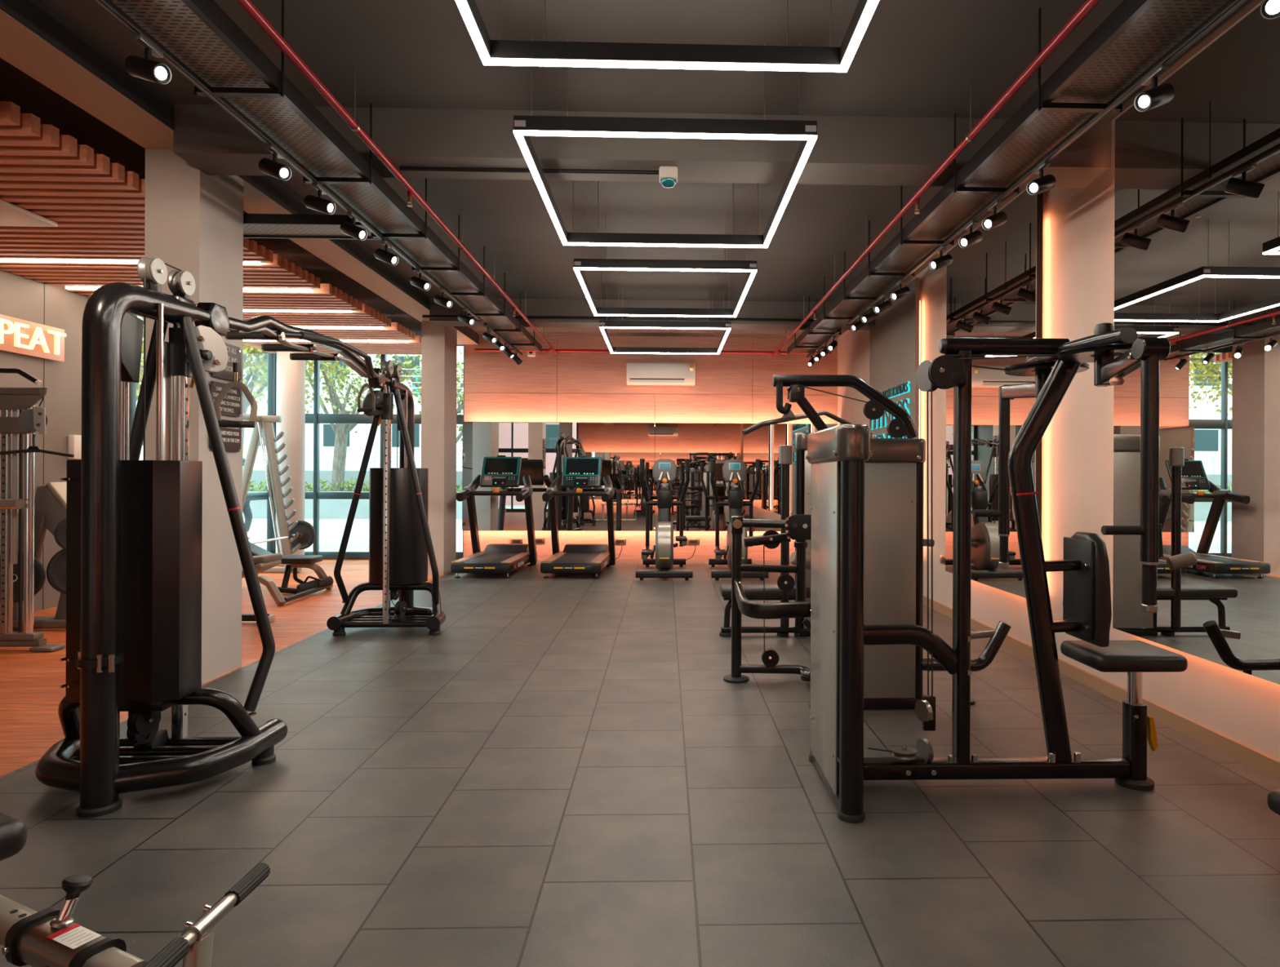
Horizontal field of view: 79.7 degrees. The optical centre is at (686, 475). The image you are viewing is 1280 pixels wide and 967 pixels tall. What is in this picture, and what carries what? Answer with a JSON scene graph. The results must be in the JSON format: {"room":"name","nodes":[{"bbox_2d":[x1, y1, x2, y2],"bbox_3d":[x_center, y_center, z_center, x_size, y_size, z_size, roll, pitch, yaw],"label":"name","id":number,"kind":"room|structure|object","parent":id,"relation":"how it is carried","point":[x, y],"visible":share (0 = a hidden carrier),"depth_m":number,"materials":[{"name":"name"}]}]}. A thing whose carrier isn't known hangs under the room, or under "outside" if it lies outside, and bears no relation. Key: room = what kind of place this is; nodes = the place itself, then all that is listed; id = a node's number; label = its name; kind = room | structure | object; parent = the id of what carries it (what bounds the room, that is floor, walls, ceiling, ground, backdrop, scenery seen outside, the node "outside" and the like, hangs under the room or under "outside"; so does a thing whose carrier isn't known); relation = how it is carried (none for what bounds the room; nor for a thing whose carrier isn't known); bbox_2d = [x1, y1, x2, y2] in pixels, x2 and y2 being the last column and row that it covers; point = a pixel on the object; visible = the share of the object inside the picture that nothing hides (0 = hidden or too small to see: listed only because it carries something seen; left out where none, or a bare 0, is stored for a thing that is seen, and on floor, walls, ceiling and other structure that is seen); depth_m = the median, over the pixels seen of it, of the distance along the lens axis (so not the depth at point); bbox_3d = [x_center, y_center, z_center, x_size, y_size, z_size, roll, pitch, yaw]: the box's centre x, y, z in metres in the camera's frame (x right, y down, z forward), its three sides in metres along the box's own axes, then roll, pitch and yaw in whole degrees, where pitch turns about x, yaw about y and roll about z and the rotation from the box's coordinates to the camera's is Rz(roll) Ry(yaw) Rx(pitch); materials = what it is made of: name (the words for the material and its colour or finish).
{"room":"gym","nodes":[
{"label":"gym","id":0,"kind":"room"},
{"bbox_2d":[0,270,122,611],"bbox_3d":[-6.244,-0.455,2.372,0.150,3.550,12.600,0,0,-2],"label":"wall","id":1,"kind":"structure","parent":0,"point":[22,298],"depth_m":7.58,"materials":[{"name":"beige paint"}]},
{"bbox_2d":[0,199,57,226],"bbox_3d":[-5.113,-1.887,5.175,0.950,0.147,0.950,0,0,-2],"label":"ceiling panel","id":2,"kind":"object","parent":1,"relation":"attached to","point":[11,215],"visible":0.77,"depth_m":5.48,"materials":[{"name":"beige plastic"}]},
{"bbox_2d":[0,314,66,362],"bbox_3d":[-6.250,-1.303,7.068,0.099,0.325,1.250,0,0,-2],"label":"sign","id":3,"kind":"object","parent":1,"relation":"attached to","point":[20,336],"visible":1,"depth_m":7.28,"materials":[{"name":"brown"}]},
{"bbox_2d":[0,259,137,263],"bbox_3d":[-5.389,-1.865,6.698,1.170,0.023,0.050,0,0,-2],"label":"ceiling light","id":4,"kind":"object","parent":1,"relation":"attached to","point":[82,261],"depth_m":6.69,"materials":[{"name":"beige plastic"}]},
{"bbox_2d":[67,435,81,459],"bbox_3d":[-6.295,-0.290,8.018,0.073,0.250,0.410,0,0,-2],"label":"wall control panel","id":5,"kind":"object","parent":1,"relation":"attached to","point":[74,442],"visible":0.36,"depth_m":7.83,"materials":[{"name":"beige plastic"}]},
{"bbox_2d":[129,315,276,567],"bbox_3d":[-6.397,-0.431,10.321,0.090,3.500,3.320,0,0,-2],"label":"window","id":6,"kind":"structure","parent":1,"relation":"in","point":[272,357],"depth_m":11.82,"materials":[{"name":"teal"}]},
{"bbox_2d":[0,101,421,355],"bbox_3d":[-4.876,-1.924,4.083,2.630,0.100,15.504,0,0,-2],"label":"slatted ceiling","id":7,"kind":"structure","parent":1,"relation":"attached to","point":[97,206],"depth_m":6.14,"materials":[{"name":"brown wood"}]},
{"bbox_2d":[243,288,312,292],"bbox_3d":[-4.116,-1.868,7.725,0.680,0.037,0.050,0,0,-2],"label":"ceiling light","id":8,"kind":"object","parent":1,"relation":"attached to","point":[273,290],"depth_m":7.71,"materials":[{"name":"beige plastic"}]},
{"bbox_2d":[0,57,422,336],"bbox_3d":[-4.801,-2.198,4.114,2.820,0.048,16.000,0,0,-2],"label":"ceiling","id":9,"kind":"structure","parent":0,"point":[17,87],"depth_m":4.99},
{"bbox_2d":[288,520,315,550],"bbox_3d":[-5.329,0.824,10.552,0.400,0.400,0.052,0,0,-2],"label":"weight plate","id":10,"kind":"object","parent":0,"point":[307,531],"visible":0.83,"depth_m":10.54,"materials":[{"name":"black metal"}]},
{"bbox_2d":[0,560,1279,966],"bbox_3d":[-1.804,1.369,4.250,9.050,0.060,16.100,0,0,-2],"label":"floor","id":11,"kind":"structure","parent":0,"point":[568,773],"depth_m":3.00,"materials":[{"name":"tile"}]},
{"bbox_2d":[0,368,65,651],"bbox_3d":[-5.410,0.249,5.745,1.318,2.140,0.205,0,0,-2],"label":"exercise machine","id":12,"kind":"object","parent":11,"relation":"on","point":[33,420],"visible":1,"depth_m":5.78,"materials":[{"name":"silver metal"}]},
{"bbox_2d":[0,434,74,457],"bbox_3d":[-4.983,-0.224,5.759,0.709,0.176,0.024,0,0,-2],"label":"bar","id":13,"kind":"object","parent":12,"relation":"hanging from","point":[31,449],"visible":1,"depth_m":5.75,"materials":[{"name":"black metal"}]},
{"bbox_2d":[13,511,54,630],"bbox_3d":[-5.864,0.822,6.656,0.500,1.000,0.416,0,0,-2],"label":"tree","id":14,"kind":"object","parent":11,"relation":"on","point":[15,605],"visible":0.11,"depth_m":6.67,"materials":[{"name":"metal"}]},
{"bbox_2d":[0,552,45,603],"bbox_3d":[-5.795,0.880,6.587,0.430,0.430,0.052,0,0,-22],"label":"weight plate","id":15,"kind":"object","parent":14,"relation":"on","point":[39,571],"visible":0.29,"depth_m":6.62,"materials":[{"name":"black rubber"}]},
{"bbox_2d":[13,482,66,628],"bbox_3d":[-5.343,0.693,6.842,1.266,1.262,0.655,0,0,-2],"label":"machine","id":16,"kind":"object","parent":11,"relation":"on","point":[51,499],"visible":0.28,"depth_m":6.82,"materials":[{"name":"grey"}]},
{"bbox_2d":[46,549,66,594],"bbox_3d":[-5.474,0.850,6.866,0.052,0.440,0.440,0,0,29],"label":"weight plate","id":17,"kind":"object","parent":16,"relation":"on","point":[56,566],"visible":0.23,"depth_m":6.73,"materials":[{"name":"black rubber"}]},
{"bbox_2d":[53,518,66,550],"bbox_3d":[-5.277,0.504,6.631,0.052,0.320,0.320,0,0,40],"label":"weight plate","id":18,"kind":"object","parent":16,"relation":"on","point":[60,534],"visible":0.09,"depth_m":6.53,"materials":[{"name":"black rubber"}]},
{"bbox_2d":[0,812,270,966],"bbox_3d":[-1.501,1.022,1.546,1.431,0.638,0.530,0,0,18],"label":"exercise machine","id":19,"kind":"object","parent":11,"relation":"on","point":[50,937],"visible":1,"depth_m":1.38,"materials":[{"name":"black metal"}]},
{"bbox_2d":[144,149,243,684],"bbox_3d":[-3.260,-0.362,5.079,0.340,3.390,0.500,0,0,-2],"label":"column","id":20,"kind":"structure","parent":11,"relation":"on","point":[193,219],"depth_m":4.94,"materials":[{"name":"paint"}]},
{"bbox_2d":[208,419,240,452],"bbox_3d":[-3.077,-0.266,5.109,0.018,0.210,0.350,0,0,-2],"label":"notice board","id":21,"kind":"object","parent":20,"relation":"attached to","point":[231,437],"visible":0.52,"depth_m":5.17,"materials":[{"name":"black"}]},
{"bbox_2d":[208,381,241,417],"bbox_3d":[-3.076,-0.506,5.109,0.018,0.210,0.350,0,0,-2],"label":"notice board","id":22,"kind":"object","parent":20,"relation":"attached to","point":[230,406],"visible":0.7,"depth_m":5.14,"materials":[{"name":"black"}]},
{"bbox_2d":[209,342,241,382],"bbox_3d":[-3.075,-0.761,5.109,0.018,0.240,0.350,0,0,-2],"label":"notice board","id":23,"kind":"object","parent":20,"relation":"attached to","point":[234,353],"visible":0.44,"depth_m":5.16,"materials":[{"name":"black"}]},
{"bbox_2d":[35,257,445,817],"bbox_3d":[-2.435,0.189,4.982,0.922,2.296,4.010,0,0,-3],"label":"machine","id":24,"kind":"object","parent":11,"relation":"on","point":[134,526],"visible":0.98,"depth_m":3.25,"materials":[{"name":"black paint"}]},
{"bbox_2d":[213,362,257,427],"bbox_3d":[-2.275,-0.405,3.856,0.197,0.327,0.034,0,0,-18],"label":"grip","id":25,"kind":"object","parent":24,"relation":"hanging from","point":[251,423],"visible":0.93,"depth_m":3.85,"materials":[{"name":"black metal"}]},
{"bbox_2d":[356,377,375,412],"bbox_3d":[-2.608,-0.681,6.228,0.197,0.327,0.034,0,0,25],"label":"grip","id":26,"kind":"object","parent":24,"relation":"hanging from","point":[372,408],"visible":0.96,"depth_m":6.22,"materials":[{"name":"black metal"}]},
{"bbox_2d":[241,553,282,624],"bbox_3d":[-3.960,1.022,6.869,0.478,0.616,0.380,0,0,-2],"label":"bench","id":27,"kind":"object","parent":11,"relation":"on","point":[262,562],"visible":0.44,"depth_m":6.85,"materials":[{"name":"brown"}]},
{"bbox_2d":[241,413,302,573],"bbox_3d":[-5.752,0.252,9.587,1.111,2.130,1.693,0,0,-2],"label":"machine","id":28,"kind":"object","parent":11,"relation":"on","point":[265,423],"visible":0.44,"depth_m":10.36,"materials":[{"name":"beige metal"}]},
{"bbox_2d":[275,351,305,566],"bbox_3d":[-5.845,-0.428,11.287,0.380,3.500,0.380,0,0,-2],"label":"column","id":29,"kind":"structure","parent":11,"relation":"on","point":[291,374],"depth_m":11.13,"materials":[{"name":"paint"}]},
{"bbox_2d":[248,542,333,606],"bbox_3d":[-4.597,1.024,8.343,1.112,0.615,1.217,0,0,-2],"label":"bench","id":30,"kind":"object","parent":11,"relation":"on","point":[324,582],"visible":0.79,"depth_m":8.56,"materials":[{"name":"black plastic"}]},
{"bbox_2d":[421,321,457,575],"bbox_3d":[-3.399,-0.363,10.507,0.305,3.390,0.600,0,0,-2],"label":"column","id":31,"kind":"structure","parent":11,"relation":"on","point":[438,344],"depth_m":10.21,"materials":[{"name":"paint"}]},
{"bbox_2d":[450,455,537,578],"bbox_3d":[-2.646,0.523,10.708,0.935,1.625,1.740,0,0,0],"label":"treadmill","id":32,"kind":"object","parent":11,"relation":"on","point":[500,471],"visible":1,"depth_m":10.81,"materials":[{"name":"black plastic"}]},
{"bbox_2d":[483,543,528,553],"bbox_3d":[-2.644,1.083,11.318,0.620,0.115,0.520,0,0,0],"label":"hood","id":33,"kind":"object","parent":32,"relation":"attached to","point":[491,548],"depth_m":11.19,"materials":[{"name":"black plastic"}]},
{"bbox_2d":[540,455,615,578],"bbox_3d":[-1.496,0.528,10.741,0.935,1.625,1.740,0,0,0],"label":"treadmill","id":34,"kind":"object","parent":11,"relation":"on","point":[580,471],"visible":1,"depth_m":10.84,"materials":[{"name":"black plastic"}]},
{"bbox_2d":[562,543,608,553],"bbox_3d":[-1.495,1.088,11.351,0.620,0.115,0.520,0,0,0],"label":"hood","id":35,"kind":"object","parent":34,"relation":"attached to","point":[569,548],"depth_m":11.22,"materials":[{"name":"black plastic"}]},
{"bbox_2d":[635,458,693,580],"bbox_3d":[-0.305,0.558,10.538,0.730,1.575,1.555,0,0,-2],"label":"elliptical trainer","id":36,"kind":"object","parent":11,"relation":"on","point":[664,471],"visible":1,"depth_m":10.35,"materials":[{"name":"black plastic"}]},
{"bbox_2d":[708,458,768,580],"bbox_3d":[0.665,0.562,10.566,0.730,1.575,1.555,0,0,-2],"label":"elliptical trainer","id":37,"kind":"object","parent":11,"relation":"on","point":[735,471],"visible":0.76,"depth_m":10.47,"materials":[{"name":"grey metal"}]},
{"bbox_2d":[719,432,874,636],"bbox_3d":[0.933,0.496,6.311,1.302,1.710,0.538,0,0,-2],"label":"machine","id":38,"kind":"object","parent":11,"relation":"on","point":[802,468],"visible":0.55,"depth_m":6.39,"materials":[{"name":"black paint"}]},
{"bbox_2d":[723,374,1011,709],"bbox_3d":[1.092,0.384,4.761,1.670,1.934,0.769,0,0,-2],"label":"machine","id":39,"kind":"object","parent":11,"relation":"on","point":[895,542],"visible":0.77,"depth_m":4.41,"materials":[{"name":"black paint"}]},
{"bbox_2d":[742,402,852,435],"bbox_3d":[0.662,-0.322,4.510,0.934,0.204,0.095,0,0,-42],"label":"bar","id":40,"kind":"object","parent":39,"relation":"hanging from","point":[790,416],"visible":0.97,"depth_m":4.42,"materials":[{"name":"grey metal"}]},
{"bbox_2d":[805,323,1187,823],"bbox_3d":[1.331,0.367,3.390,1.522,1.970,1.476,0,0,-2],"label":"machine","id":41,"kind":"object","parent":11,"relation":"on","point":[837,455],"visible":1,"depth_m":3.29,"materials":[{"name":"black paint"}]},
{"bbox_2d":[1266,789,1279,815],"bbox_3d":[2.254,1.245,2.378,0.290,0.222,0.825,0,0,-2],"label":"bench","id":42,"kind":"object","parent":11,"relation":"on","point":[1273,797],"visible":1,"depth_m":2.74,"materials":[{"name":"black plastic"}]},
{"bbox_2d":[37,0,1262,337],"bbox_3d":[-1.735,-2.286,4.152,9.150,0.150,16.300,0,0,-2],"label":"ceiling","id":43,"kind":"structure","parent":0,"point":[913,58],"depth_m":4.34,"materials":[{"name":"grey paint"}]},
{"bbox_2d":[0,0,478,345],"bbox_3d":[-3.220,-2.137,4.109,0.340,0.160,15.900,0,0,-2],"label":"beam","id":44,"kind":"structure","parent":43,"relation":"attached to","point":[20,47],"depth_m":4.35,"materials":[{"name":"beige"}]},
{"bbox_2d":[92,0,480,319],"bbox_3d":[-2.236,-1.973,4.988,0.077,0.480,7.100,0,0,-2],"label":"track","id":45,"kind":"object","parent":43,"relation":"hanging from","point":[122,18],"visible":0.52,"depth_m":3.72,"materials":[{"name":"black metal"}]},
{"bbox_2d":[124,33,171,84],"bbox_3d":[-2.161,-1.649,3.069,0.184,0.172,0.127,0,0,38],"label":"track spotlight","id":46,"kind":"object","parent":45,"relation":"attached to","point":[145,68],"visible":1,"depth_m":3.04,"materials":[{"name":"grey metal"}]},
{"bbox_2d":[258,144,291,181],"bbox_3d":[-2.190,-1.647,4.068,0.183,0.175,0.122,0,0,41],"label":"track spotlight","id":47,"kind":"object","parent":45,"relation":"attached to","point":[273,168],"visible":1,"depth_m":4.04,"materials":[{"name":"grey metal"}]},
{"bbox_2d":[303,182,336,214],"bbox_3d":[-2.205,-1.649,4.598,0.184,0.170,0.140,0,0,-2],"label":"track spotlight","id":48,"kind":"object","parent":45,"relation":"attached to","point":[317,203],"visible":1,"depth_m":4.57,"materials":[{"name":"grey metal"}]},
{"bbox_2d":[339,212,367,240],"bbox_3d":[-2.220,-1.647,5.098,0.182,0.175,0.127,0,0,37],"label":"track spotlight","id":49,"kind":"object","parent":45,"relation":"attached to","point":[352,230],"visible":1,"depth_m":5.07,"materials":[{"name":"grey metal"}]},
{"bbox_2d":[373,240,399,266],"bbox_3d":[-2.237,-1.647,5.697,0.182,0.175,0.127,0,0,37],"label":"track spotlight","id":50,"kind":"object","parent":45,"relation":"attached to","point":[381,255],"visible":1,"depth_m":5.67,"materials":[{"name":"grey metal"}]},
{"bbox_2d":[110,0,542,352],"bbox_3d":[-2.053,-1.972,3.842,0.402,0.480,14.200,0,0,-2],"label":"cable tray","id":51,"kind":"object","parent":43,"relation":"hanging from","point":[199,33],"visible":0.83,"depth_m":3.94,"materials":[{"name":"black metal"}]},
{"bbox_2d":[243,213,380,239],"bbox_3d":[-2.928,-1.811,5.568,1.290,0.070,0.340,0,0,-2],"label":"cable tray","id":52,"kind":"object","parent":51,"relation":"attached to","point":[286,226],"visible":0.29,"depth_m":5.50,"materials":[{"name":"black metal"}]},
{"bbox_2d":[173,104,1111,188],"bbox_3d":[-0.224,-2.059,4.815,5.690,0.290,0.340,0,0,-2],"label":"beam","id":53,"kind":"structure","parent":43,"relation":"attached to","point":[846,150],"depth_m":4.67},
{"bbox_2d":[400,166,658,174],"bbox_3d":[-0.977,-1.902,4.774,1.605,0.025,0.026,0,0,-2],"label":"conduit","id":54,"kind":"object","parent":53,"relation":"attached to","point":[402,168],"visible":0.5,"depth_m":4.76,"materials":[{"name":"black metal"}]},
{"bbox_2d":[658,166,677,188],"bbox_3d":[-0.114,-1.856,4.779,0.115,0.115,0.115,0,0,-2],"label":"dome security camera","id":55,"kind":"object","parent":53,"relation":"attached to","point":[668,175],"visible":1,"depth_m":4.73,"materials":[{"name":"beige plastic"}]},
{"bbox_2d":[429,297,881,330],"bbox_3d":[-0.367,-2.060,9.783,5.690,0.290,0.340,0,0,-2],"label":"beam","id":56,"kind":"structure","parent":43,"relation":"attached to","point":[534,307],"depth_m":9.62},
{"bbox_2d":[513,38,817,248],"bbox_3d":[-0.128,-1.954,4.761,1.520,0.500,1.873,0,0,-2],"label":"light","id":57,"kind":"object","parent":43,"relation":"hanging from","point":[524,126],"visible":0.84,"depth_m":3.85,"materials":[{"name":"grey"}]},
{"bbox_2d":[513,130,817,248],"bbox_3d":[-0.129,-1.710,4.763,1.520,0.012,1.870,0,0,-2],"label":"diffuser","id":58,"kind":"object","parent":57,"relation":"attached to","point":[810,136],"depth_m":4.15,"materials":[{"name":"white plastic"}]},
{"bbox_2d":[573,210,756,317],"bbox_3d":[-0.201,-1.954,7.276,1.520,0.500,1.873,0,0,-2],"label":"light","id":59,"kind":"object","parent":43,"relation":"hanging from","point":[580,264],"visible":0.98,"depth_m":6.37,"materials":[{"name":"grey plastic"}]},
{"bbox_2d":[573,267,756,317],"bbox_3d":[-0.202,-1.710,7.277,1.520,0.012,1.870,0,0,-2],"label":"diffuser","id":60,"kind":"object","parent":59,"relation":"attached to","point":[753,271],"depth_m":7.27,"materials":[{"name":"white plastic"}]},
{"bbox_2d":[600,285,730,354],"bbox_3d":[-0.273,-1.954,9.800,1.520,0.500,1.873,0,0,-2],"label":"light","id":61,"kind":"object","parent":43,"relation":"hanging from","point":[726,326],"visible":0.88,"depth_m":8.90,"materials":[{"name":"grey plastic"}]},
{"bbox_2d":[600,326,730,354],"bbox_3d":[-0.274,-1.710,9.801,1.520,0.012,1.870,0,0,-2],"label":"diffuser","id":62,"kind":"object","parent":61,"relation":"attached to","point":[727,329],"depth_m":10.19,"materials":[{"name":"white plastic"}]},
{"bbox_2d":[454,0,879,72],"bbox_3d":[-0.057,-1.954,2.268,1.520,0.500,1.873,0,0,-2],"label":"light","id":63,"kind":"object","parent":43,"relation":"hanging from","point":[491,52],"visible":1,"depth_m":3.17,"materials":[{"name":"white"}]},
{"bbox_2d":[235,0,1101,356],"bbox_3d":[-0.288,-1.988,4.229,5.550,0.433,15.472,0,0,-2],"label":"pipe","id":64,"kind":"object","parent":43,"relation":"attached to","point":[246,5],"visible":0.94,"depth_m":4.37,"materials":[{"name":"metal"}]},
{"bbox_2d":[422,315,814,321],"bbox_3d":[-0.765,-1.956,9.532,5.000,0.035,0.036,0,0,-2],"label":"conduit","id":65,"kind":"object","parent":64,"relation":"attached to","point":[423,316],"visible":0.66,"depth_m":9.52,"materials":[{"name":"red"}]},
{"bbox_2d":[787,0,1229,354],"bbox_3d":[1.846,-1.955,3.954,0.402,0.480,14.200,0,0,-2],"label":"cable tray","id":66,"kind":"object","parent":43,"relation":"hanging from","point":[1136,34],"visible":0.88,"depth_m":3.89,"materials":[{"name":"brown metal"}]},
{"bbox_2d":[847,0,1247,324],"bbox_3d":[1.963,-1.955,5.108,0.077,0.480,7.100,0,0,-2],"label":"track","id":67,"kind":"object","parent":43,"relation":"hanging from","point":[1230,6],"visible":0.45,"depth_m":3.69,"materials":[{"name":"black metal"}]},
{"bbox_2d":[928,245,952,271],"bbox_3d":[1.921,-1.630,5.777,0.183,0.174,0.127,0,0,-41],"label":"track spotlight","id":68,"kind":"object","parent":67,"relation":"attached to","point":[942,261],"visible":1,"depth_m":5.75,"materials":[{"name":"grey metal"}]},
{"bbox_2d":[958,220,982,248],"bbox_3d":[1.938,-1.629,5.217,0.118,0.177,0.183,0,0,42],"label":"track spotlight","id":69,"kind":"object","parent":67,"relation":"attached to","point":[966,241],"visible":1,"depth_m":5.19,"materials":[{"name":"grey metal"}]},
{"bbox_2d":[982,200,1007,231],"bbox_3d":[1.948,-1.629,4.837,0.117,0.177,0.183,0,0,41],"label":"track spotlight","id":70,"kind":"object","parent":67,"relation":"attached to","point":[997,220],"visible":1,"depth_m":4.81,"materials":[{"name":"grey metal"}]},
{"bbox_2d":[1026,160,1056,195],"bbox_3d":[1.966,-1.629,4.237,0.118,0.176,0.183,0,0,42],"label":"track spotlight","id":71,"kind":"object","parent":67,"relation":"attached to","point":[1043,184],"visible":1,"depth_m":4.21,"materials":[{"name":"grey metal"}]},
{"bbox_2d":[1133,64,1174,112],"bbox_3d":[1.994,-1.628,3.258,0.182,0.177,0.123,0,0,-44],"label":"track spotlight","id":72,"kind":"object","parent":67,"relation":"attached to","point":[1159,95],"visible":1,"depth_m":3.23,"materials":[{"name":"grey metal"}]},
{"bbox_2d":[1259,0,1279,20],"bbox_3d":[2.013,-1.626,2.608,0.103,0.182,0.182,0,0,32],"label":"track spotlight","id":73,"kind":"object","parent":67,"relation":"attached to","point":[1269,9],"visible":1,"depth_m":2.57,"materials":[{"name":"grey metal"}]},
{"bbox_2d":[463,336,836,532],"bbox_3d":[-0.554,-0.431,12.214,5.910,3.550,0.150,0,0,-2],"label":"wall","id":74,"kind":"structure","parent":0,"point":[655,336],"depth_m":12.12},
{"bbox_2d":[304,345,464,559],"bbox_3d":[-4.956,-0.424,12.063,2.980,3.500,0.090,0,0,-2],"label":"window","id":75,"kind":"structure","parent":74,"relation":"in","point":[316,418],"depth_m":12.01,"materials":[{"name":"teal"}]},
{"bbox_2d":[463,531,795,560],"bbox_3d":[-0.558,1.117,12.124,5.910,0.455,0.030,0,0,-2],"label":"trim","id":76,"kind":"structure","parent":74,"relation":"attached to","point":[635,540],"depth_m":12.10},
{"bbox_2d":[462,422,837,531],"bbox_3d":[-0.556,0.024,12.031,5.860,1.690,0.155,0,0,-2],"label":"wall mirror","id":77,"kind":"object","parent":74,"relation":"attached to","point":[542,447],"visible":0.64,"depth_m":11.94,"materials":[{"name":"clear mirror"}]},
{"bbox_2d":[464,334,837,423],"bbox_3d":[-0.547,-1.523,12.124,5.904,1.359,0.030,0,0,-2],"label":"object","id":78,"kind":"structure","parent":74,"relation":"attached to","point":[582,379],"depth_m":12.10,"materials":[{"name":"beige paint"}]},
{"bbox_2d":[626,362,695,386],"bbox_3d":[-0.403,-1.595,12.004,1.070,0.340,0.215,0,0,-2],"label":"air conditioner","id":79,"kind":"object","parent":74,"relation":"attached to","point":[680,374],"visible":1,"depth_m":11.90,"materials":[{"name":"beige plastic"}]},
{"bbox_2d":[836,0,1279,760],"bbox_3d":[2.703,-0.417,4.354,0.150,3.550,16.050,0,0,-2],"label":"wall","id":80,"kind":"structure","parent":0,"point":[1078,224],"depth_m":5.14,"materials":[{"name":"paint"}]},
{"bbox_2d":[869,277,919,438],"bbox_3d":[2.433,-0.600,9.043,0.057,3.005,1.820,0,0,-2],"label":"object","id":81,"kind":"structure","parent":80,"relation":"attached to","point":[895,336],"depth_m":8.70,"materials":[{"name":"grey paint"}]},
{"bbox_2d":[880,381,910,398],"bbox_3d":[2.395,-0.956,8.769,0.031,0.121,1.121,0,0,-2],"label":"sign","id":82,"kind":"object","parent":81,"relation":"attached to","point":[897,390],"depth_m":8.64,"materials":[{"name":"teal"}]},
{"bbox_2d":[945,190,1043,598],"bbox_3d":[2.507,-0.600,6.354,0.063,3.005,1.740,0,0,-2],"label":"wall mirror","id":83,"kind":"object","parent":80,"relation":"attached to","point":[994,284],"visible":0.49,"depth_m":6.17,"materials":[{"name":"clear mirror"}]},
{"bbox_2d":[923,595,1279,782],"bbox_3d":[2.612,1.315,4.277,0.022,0.085,15.900,0,0,-2],"label":"baseboard","id":84,"kind":"structure","parent":80,"relation":"attached to","point":[1253,758],"depth_m":4.13,"materials":[{"name":"brown"}]},
{"bbox_2d":[1112,5,1279,684],"bbox_3d":[2.650,-0.599,1.351,0.063,3.005,6.350,0,0,-2],"label":"wall mirror","id":85,"kind":"object","parent":80,"relation":"attached to","point":[1197,190],"visible":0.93,"depth_m":3.72,"materials":[{"name":"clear mirror"}]},
{"label":"outside","id":86,"kind":"structure","parent":0,"visible":0},
{"bbox_2d":[243,518,462,551],"bbox_3d":[-15.287,1.381,9.565,90.000,0.040,120.000,0,0,-2],"label":"pavement","id":87,"kind":"structure","parent":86,"point":[330,538],"depth_m":17.20,"materials":[{"name":"grey concrete"}]},
{"bbox_2d":[136,315,364,471],"bbox_3d":[-26.316,-5.366,46.263,18.400,13.400,10.400,0,0,-2],"label":"building","id":88,"kind":"structure","parent":87,"relation":"on","point":[356,442],"depth_m":41.45,"materials":[{"name":"white"}]},
{"bbox_2d":[242,344,401,457],"bbox_3d":[-11.590,-2.296,20.265,6.339,7.364,6.531,0,0,28],"label":"street tree","id":89,"kind":"object","parent":87,"relation":"on","point":[255,368],"visible":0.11,"depth_m":20.18,"materials":[{"name":"green plant"}]},
{"bbox_2d":[262,354,421,490],"bbox_3d":[-11.109,-2.224,24.997,5.786,7.228,5.940,0,0,39],"label":"street tree","id":90,"kind":"object","parent":87,"relation":"on","point":[341,431],"visible":0.34,"depth_m":24.76,"materials":[{"name":"green plant"}]},
{"bbox_2d":[242,491,462,519],"bbox_3d":[-17.709,0.921,24.302,46.000,0.860,0.400,0,0,-2],"label":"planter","id":91,"kind":"object","parent":87,"relation":"on","point":[328,508],"depth_m":24.29,"materials":[{"name":"concrete"}]},
{"bbox_2d":[244,521,462,527],"bbox_3d":[-17.600,1.286,20.453,46.000,0.130,0.300,0,0,-2],"label":"kerb","id":92,"kind":"object","parent":87,"relation":"on","point":[254,524],"depth_m":20.54,"materials":[{"name":"white concrete"}]},
{"bbox_2d":[248,470,462,489],"bbox_3d":[-17.775,0.580,26.651,46.000,1.540,0.300,0,0,-2],"label":"wall","id":93,"kind":"structure","parent":87,"relation":"on","point":[258,476],"depth_m":26.65,"materials":[{"name":"concrete"}]},
{"bbox_2d":[139,450,462,471],"bbox_3d":[-17.770,-0.525,26.651,46.000,0.670,0.060,0,0,-2],"label":"railing","id":94,"kind":"object","parent":93,"relation":"on","point":[310,456],"visible":0.12,"depth_m":26.80,"materials":[{"name":"white metal"}]},
{"bbox_2d":[364,346,463,471],"bbox_3d":[-10.523,-3.299,44.716,12.900,9.400,10.400,0,0,-2],"label":"building","id":95,"kind":"structure","parent":87,"relation":"on","point":[376,445],"depth_m":39.58,"materials":[{"name":"white"}]},
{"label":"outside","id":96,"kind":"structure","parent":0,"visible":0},
{"bbox_2d":[248,489,462,492],"bbox_3d":[-17.743,0.871,25.502,46.000,0.800,2.000,0,0,-2],"label":"soil","id":97,"kind":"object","parent":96,"point":[248,490],"depth_m":24.69,"materials":[{"name":"brown soil"}]},
{"bbox_2d":[248,477,462,491],"bbox_3d":[-10.743,0.303,25.142,24.159,0.497,1.829,0,0,-2],"label":"grass","id":98,"kind":"structure","parent":97,"relation":"on","point":[309,488],"depth_m":24.86,"materials":[{"name":"green plant"}]},
{"bbox_2d":[375,349,463,443],"bbox_3d":[-8.123,-1.638,25.003,4.568,6.081,3.974,0,0,-2],"label":"street tree","id":99,"kind":"object","parent":97,"relation":"in","point":[459,389],"visible":0.11,"depth_m":24.80,"materials":[{"name":"green plant"}]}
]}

